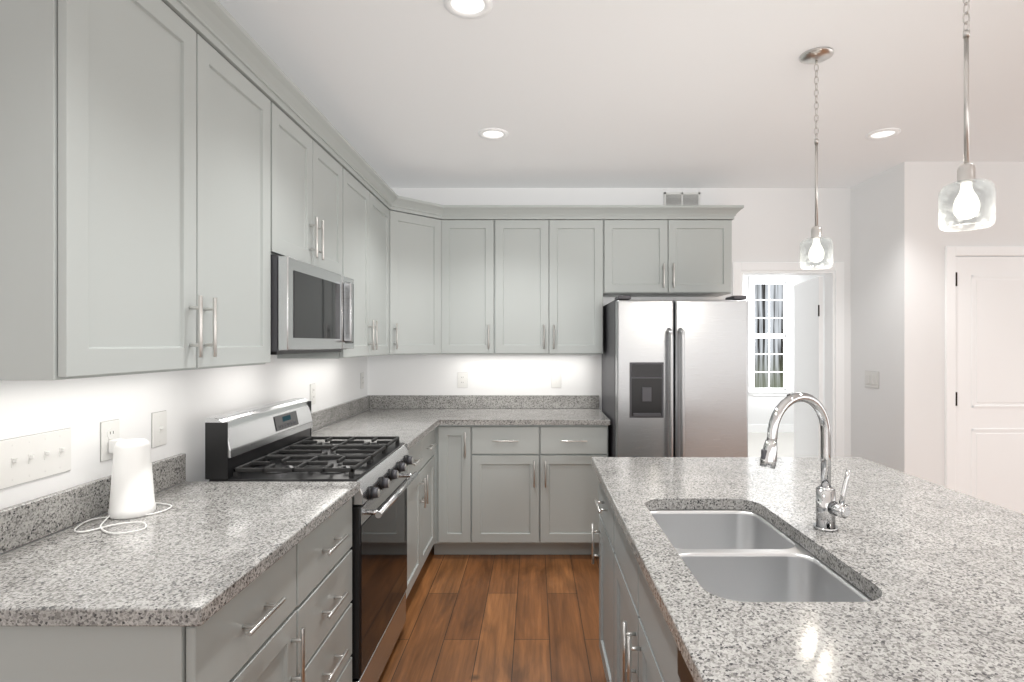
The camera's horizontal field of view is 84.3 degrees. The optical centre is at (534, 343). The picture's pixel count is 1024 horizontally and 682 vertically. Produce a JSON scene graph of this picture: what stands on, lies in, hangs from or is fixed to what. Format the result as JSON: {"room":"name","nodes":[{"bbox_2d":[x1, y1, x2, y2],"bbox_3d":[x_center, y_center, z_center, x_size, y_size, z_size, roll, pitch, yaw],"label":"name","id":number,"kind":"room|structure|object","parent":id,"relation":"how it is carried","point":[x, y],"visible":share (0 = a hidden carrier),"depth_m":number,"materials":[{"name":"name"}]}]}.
{"room":"kitchen","nodes":[
{"label":"kitchen","id":0,"kind":"room"},
{"bbox_2d":[0,355,367,554],"bbox_3d":[-1.331,0.114,0.715,0.120,2.600,7.430,0,0,0],"label":"wall","id":1,"kind":"structure","parent":0,"point":[190,402],"depth_m":1.89,"materials":[{"name":"white paint"}]},
{"bbox_2d":[0,428,70,489],"bbox_3d":[-1.262,0.285,1.428,0.016,0.116,0.200,0,0,0],"label":"light switch","id":2,"kind":"object","parent":1,"relation":"attached to","point":[27,458],"visible":1,"depth_m":1.42,"materials":[{"name":"grey plastic"}]},
{"bbox_2d":[100,419,119,461],"bbox_3d":[-1.267,0.289,1.690,0.007,0.117,0.074,0,0,0],"label":"electrical outlet","id":3,"kind":"object","parent":1,"relation":"attached to","point":[110,430],"visible":0.77,"depth_m":1.68,"materials":[{"name":"grey plastic"}]},
{"bbox_2d":[0,0,275,379],"bbox_3d":[-1.107,-0.444,1.583,0.326,1.036,0.895,0,0,0],"label":"upper cabinet","id":4,"kind":"object","parent":1,"relation":"attached to","point":[176,176],"depth_m":1.34,"materials":[{"name":"grey paint"}]},
{"bbox_2d":[151,410,166,447],"bbox_3d":[-1.262,0.289,1.912,0.016,0.117,0.074,0,0,0],"label":"light switch","id":5,"kind":"object","parent":1,"relation":"attached to","point":[159,428],"visible":1,"depth_m":1.90,"materials":[{"name":"grey plastic"}]},
{"bbox_2d":[0,395,367,554],"bbox_3d":[-1.259,0.444,2.680,0.020,0.100,3.254,0,0,0],"label":"backsplash","id":6,"kind":"structure","parent":1,"relation":"attached to","point":[21,523],"depth_m":1.54,"materials":[{"name":"grey stone"}]},
{"bbox_2d":[276,72,347,276],"bbox_3d":[-1.107,-0.644,2.410,0.326,0.636,0.760,0,0,0],"label":"upper cabinet","id":7,"kind":"object","parent":1,"relation":"attached to","point":[312,161],"depth_m":2.36,"materials":[{"name":"grey paint"}]},
{"bbox_2d":[271,255,353,354],"bbox_3d":[-1.057,-0.140,2.410,0.422,0.361,0.752,0,0,0],"label":"over-the-range microwave","id":8,"kind":"object","parent":7,"relation":"attached to","point":[312,308],"visible":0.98,"depth_m":2.22,"materials":[{"name":"grey metal"}]},
{"bbox_2d":[310,383,315,404],"bbox_3d":[-1.267,0.289,3.236,0.007,0.117,0.074,0,0,0],"label":"electrical outlet","id":9,"kind":"object","parent":1,"relation":"attached to","point":[313,393],"visible":0.96,"depth_m":3.23,"materials":[{"name":"grey plastic"}]},
{"bbox_2d":[277,148,391,358],"bbox_3d":[-1.107,-0.444,3.245,0.326,1.036,0.910,0,0,0],"label":"upper cabinet","id":10,"kind":"object","parent":1,"relation":"attached to","point":[369,203],"depth_m":3.21,"materials":[{"name":"grey paint"}]},
{"bbox_2d":[361,372,363,388],"bbox_3d":[-1.267,0.274,4.170,0.007,0.117,0.074,0,0,0],"label":"electrical outlet","id":11,"kind":"object","parent":1,"relation":"attached to","point":[362,380],"visible":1,"depth_m":4.16,"materials":[{"name":"grey plastic"}]},
{"bbox_2d":[392,192,443,354],"bbox_3d":[-0.805,-0.447,3.844,0.299,1.030,0.299,0,0,0],"label":"upper cabinet","id":12,"kind":"object","parent":1,"relation":"attached to","point":[417,241],"depth_m":3.85,"materials":[{"name":"grey paint"}]},
{"bbox_2d":[378,432,793,681],"bbox_3d":[2.179,1.439,3.060,7.100,0.050,12.120,0,0,0],"label":"floor","id":13,"kind":"structure","parent":0,"point":[502,618],"depth_m":2.88,"materials":[{"name":"brown wood"}]},
{"bbox_2d":[0,543,303,681],"bbox_3d":[-0.960,0.972,1.312,0.620,0.884,0.475,0,0,0],"label":"base cabinet","id":14,"kind":"object","parent":13,"relation":"on","point":[259,637],"depth_m":1.09,"materials":[{"name":"grey paint"}]},
{"bbox_2d":[0,479,359,630],"bbox_3d":[-0.936,0.512,1.540,0.626,0.035,0.974,0,0,0],"label":"countertop","id":15,"kind":"structure","parent":14,"relation":"on","point":[193,558],"depth_m":1.30,"materials":[{"name":"grey stone"}]},
{"bbox_2d":[73,438,171,533],"bbox_3d":[-1.146,0.386,1.595,0.235,0.215,0.285,0,0,0],"label":"station","id":16,"kind":"object","parent":15,"relation":"on","point":[132,496],"visible":1,"depth_m":1.60,"materials":[{"name":"white plastic"}]},
{"bbox_2d":[205,398,417,681],"bbox_3d":[-0.872,0.841,2.410,0.620,1.146,0.762,0,0,0],"label":"range","id":17,"kind":"object","parent":13,"relation":"on","point":[275,442],"visible":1,"depth_m":2.25,"materials":[{"name":"grey metal"}]},
{"bbox_2d":[304,503,351,681],"bbox_3d":[-0.960,0.972,1.788,0.620,0.884,0.477,0,0,0],"label":"base cabinet","id":18,"kind":"object","parent":13,"relation":"on","point":[327,552],"depth_m":1.79,"materials":[{"name":"grey paint"}]},
{"bbox_2d":[406,451,435,598],"bbox_3d":[-0.960,0.972,3.251,0.620,0.884,0.916,0,0,0],"label":"base cabinet","id":19,"kind":"object","parent":13,"relation":"on","point":[421,493],"depth_m":3.20,"materials":[{"name":"grey paint"}]},
{"bbox_2d":[436,451,471,554],"bbox_3d":[-0.541,0.972,3.998,0.260,0.884,0.620,0,0,0],"label":"base cabinet","id":20,"kind":"object","parent":13,"relation":"on","point":[453,468],"depth_m":3.70,"materials":[{"name":"grey paint"}]},
{"bbox_2d":[472,451,607,554],"bbox_3d":[0.037,0.972,3.998,0.897,0.884,0.620,0,0,0],"label":"base cabinet","id":21,"kind":"object","parent":13,"relation":"on","point":[524,502],"depth_m":3.70,"materials":[{"name":"grey paint"}]},
{"bbox_2d":[311,407,609,450],"bbox_3d":[-0.378,0.512,3.540,1.743,0.035,1.494,0,0,0],"label":"countertop","id":22,"kind":"structure","parent":21,"relation":"on","point":[420,428],"depth_m":3.69,"materials":[{"name":"grey stone"}]},
{"bbox_2d":[592,465,694,681],"bbox_3d":[0.673,0.972,1.305,0.913,0.884,2.250,0,0,0],"label":"kitchen island","id":23,"kind":"object","parent":13,"relation":"on","point":[637,643],"depth_m":1.65,"materials":[{"name":"grey paint"}]},
{"bbox_2d":[591,457,1023,681],"bbox_3d":[0.835,0.511,1.305,1.170,0.035,2.310,0,0,0],"label":"island countertop","id":24,"kind":"structure","parent":23,"relation":"on","point":[946,565],"depth_m":1.20,"materials":[{"name":"grey stone"}]},
{"bbox_2d":[647,505,882,600],"bbox_3d":[0.520,0.631,1.440,0.410,0.229,0.770,0,0,0],"label":"sink","id":25,"kind":"object","parent":24,"relation":"in","point":[738,552],"depth_m":1.43,"materials":[{"name":"silver metal"}]},
{"bbox_2d":[759,392,849,531],"bbox_3d":[0.694,0.310,1.471,0.253,0.366,0.138,0,0,0],"label":"faucet","id":26,"kind":"object","parent":24,"relation":"on","point":[829,508],"visible":1,"depth_m":1.48,"materials":[{"name":"silver metal"}]},
{"bbox_2d":[602,296,747,456],"bbox_3d":[0.919,0.558,3.854,0.816,1.712,0.852,0,0,0],"label":"refrigerator","id":27,"kind":"object","parent":13,"relation":"on","point":[674,378],"visible":0.6,"depth_m":3.50,"materials":[{"name":"grey metal"}]},
{"bbox_2d":[368,188,850,456],"bbox_3d":[2.229,0.114,4.370,7.000,2.600,0.120,0,0,0],"label":"wall","id":28,"kind":"structure","parent":0,"point":[773,224],"depth_m":4.31,"materials":[{"name":"white paint"}]},
{"bbox_2d":[458,372,466,387],"bbox_3d":[-0.547,0.279,4.306,0.074,0.117,0.007,0,0,0],"label":"electrical outlet","id":29,"kind":"object","parent":28,"relation":"attached to","point":[462,379],"visible":1,"depth_m":4.30,"materials":[{"name":"grey plastic"}]},
{"bbox_2d":[444,205,495,353],"bbox_3d":[-0.471,-0.444,4.146,0.381,1.036,0.325,0,0,0],"label":"upper cabinet","id":30,"kind":"object","parent":28,"relation":"attached to","point":[469,230],"depth_m":3.99,"materials":[{"name":"grey paint"}]},
{"bbox_2d":[368,395,598,406],"bbox_3d":[-0.378,0.444,4.297,1.743,0.100,0.020,0,0,0],"label":"backsplash","id":31,"kind":"structure","parent":28,"relation":"attached to","point":[373,400],"depth_m":4.29,"materials":[{"name":"grey stone"}]},
{"bbox_2d":[496,205,607,353],"bbox_3d":[0.105,-0.444,4.146,0.770,1.036,0.325,0,0,0],"label":"upper cabinet","id":32,"kind":"object","parent":28,"relation":"attached to","point":[552,260],"depth_m":3.99,"materials":[{"name":"grey paint"}]},
{"bbox_2d":[551,372,560,387],"bbox_3d":[0.169,0.279,4.306,0.074,0.117,0.008,0,0,0],"label":"electrical outlet","id":33,"kind":"object","parent":28,"relation":"attached to","point":[555,379],"visible":1,"depth_m":4.30,"materials":[{"name":"grey plastic"}]},
{"bbox_2d":[608,205,735,296],"bbox_3d":[0.944,-0.659,4.146,0.909,0.606,0.325,0,0,0],"label":"upper cabinet","id":34,"kind":"object","parent":28,"relation":"attached to","point":[654,250],"depth_m":3.99,"materials":[{"name":"grey paint"}]},
{"bbox_2d":[664,192,699,204],"bbox_3d":[1.127,-1.089,4.304,0.275,0.125,0.011,0,0,0],"label":"air vent","id":35,"kind":"object","parent":28,"relation":"in","point":[681,198],"visible":0.73,"depth_m":4.30,"materials":[{"name":"white metal"}]},
{"bbox_2d":[732,262,843,456],"bbox_3d":[1.933,0.398,4.370,0.847,2.032,0.152,0,0,0],"label":"trim","id":36,"kind":"structure","parent":28,"relation":"attached to","point":[833,274],"depth_m":4.29,"materials":[{"name":"white wood"}]},
{"bbox_2d":[787,276,822,456],"bbox_3d":[2.314,0.438,4.788,0.161,1.937,0.695,0,0,0],"label":"door","id":37,"kind":"structure","parent":28,"relation":"in","point":[808,336],"depth_m":4.71,"materials":[{"name":"white wood"}]},
{"bbox_2d":[218,0,1023,187],"bbox_3d":[2.179,-1.236,3.060,7.100,0.100,12.120,0,0,0],"label":"ceiling","id":38,"kind":"structure","parent":0,"point":[609,93],"depth_m":2.61,"materials":[{"name":"white paint"}]},
{"bbox_2d":[443,0,491,18],"bbox_3d":[-0.231,-1.182,1.970,0.170,0.007,0.170,0,0,0],"label":"recessed light","id":39,"kind":"object","parent":38,"relation":"in","point":[470,9],"visible":1,"depth_m":1.99,"materials":[{"name":"white plastic"}]},
{"bbox_2d":[478,128,507,139],"bbox_3d":[-0.231,-1.182,3.190,0.170,0.007,0.170,0,0,0],"label":"recessed light","id":40,"kind":"object","parent":38,"relation":"in","point":[492,133],"visible":1,"depth_m":3.18,"materials":[{"name":"white plastic"}]},
{"bbox_2d":[799,47,833,269],"bbox_3d":[1.159,-0.748,2.320,0.128,0.874,0.128,0,0,0],"label":"pendant light","id":41,"kind":"object","parent":38,"relation":"hanging from","point":[816,56],"visible":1,"depth_m":2.31,"materials":[{"name":"clear glass"}]},
{"bbox_2d":[865,128,900,139],"bbox_3d":[1.969,-1.182,3.190,0.170,0.007,0.170,0,0,0],"label":"recessed light","id":42,"kind":"object","parent":38,"relation":"in","point":[882,133],"visible":1,"depth_m":3.18,"materials":[{"name":"white plastic"}]},
{"bbox_2d":[938,0,995,231],"bbox_3d":[1.159,-0.748,1.515,0.128,0.874,0.128,0,0,0],"label":"pendant light","id":43,"kind":"object","parent":38,"relation":"hanging from","point":[966,205],"visible":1,"depth_m":1.51,"materials":[{"name":"clear glass"}]},
{"bbox_2d":[743,275,823,423],"bbox_3d":[3.179,0.114,9.060,5.100,2.600,0.120,0,0,0],"label":"wall","id":44,"kind":"structure","parent":0,"point":[761,409],"depth_m":9.00,"materials":[{"name":"white paint"}]},
{"bbox_2d":[748,424,793,431],"bbox_3d":[3.129,1.349,8.993,5.000,0.130,0.014,0,0,0],"label":"baseboard","id":45,"kind":"structure","parent":44,"relation":"attached to","point":[764,427],"depth_m":8.98,"materials":[{"name":"white wood"}]},
{"bbox_2d":[748,277,793,395],"bbox_3d":[3.759,-0.111,9.035,0.720,1.890,0.170,0,0,0],"label":"window","id":46,"kind":"structure","parent":44,"relation":"in","point":[786,336],"depth_m":8.98,"materials":[{"name":"white"}]},
{"bbox_2d":[851,162,922,478],"bbox_3d":[2.475,0.114,3.997,0.120,2.600,0.626,0,0,0],"label":"wall","id":47,"kind":"structure","parent":0,"point":[887,291],"depth_m":3.84,"materials":[{"name":"white paint"}]},
{"bbox_2d":[865,371,878,387],"bbox_3d":[2.411,0.256,4.037,0.008,0.117,0.166,0,0,0],"label":"light switch","id":48,"kind":"object","parent":47,"relation":"attached to","point":[871,379],"visible":1,"depth_m":4.03,"materials":[{"name":"grey plastic"}]},
{"bbox_2d":[923,162,1023,486],"bbox_3d":[4.132,0.114,3.744,3.194,2.600,0.120,0,0,0],"label":"wall","id":49,"kind":"structure","parent":0,"point":[1007,180],"depth_m":3.68,"materials":[{"name":"white paint"}]},
{"bbox_2d":[945,246,1023,490],"bbox_3d":[3.121,0.392,3.736,0.886,2.045,0.136,0,0,0],"label":"trim","id":50,"kind":"structure","parent":49,"relation":"attached to","point":[952,253],"depth_m":3.67,"materials":[{"name":"white wood"}]},
{"bbox_2d":[956,257,1023,513],"bbox_3d":[3.121,0.419,3.668,0.760,1.973,0.110,0,0,0],"label":"pantry door","id":51,"kind":"structure","parent":49,"relation":"in","point":[989,379],"depth_m":3.69,"materials":[{"name":"white wood"}]},
{"label":"outside","id":52,"kind":"structure","parent":0,"visible":0},
{"bbox_2d":[755,284,782,387],"bbox_3d":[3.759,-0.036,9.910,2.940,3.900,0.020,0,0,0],"label":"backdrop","id":53,"kind":"structure","parent":52,"point":[761,344],"depth_m":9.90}
]}

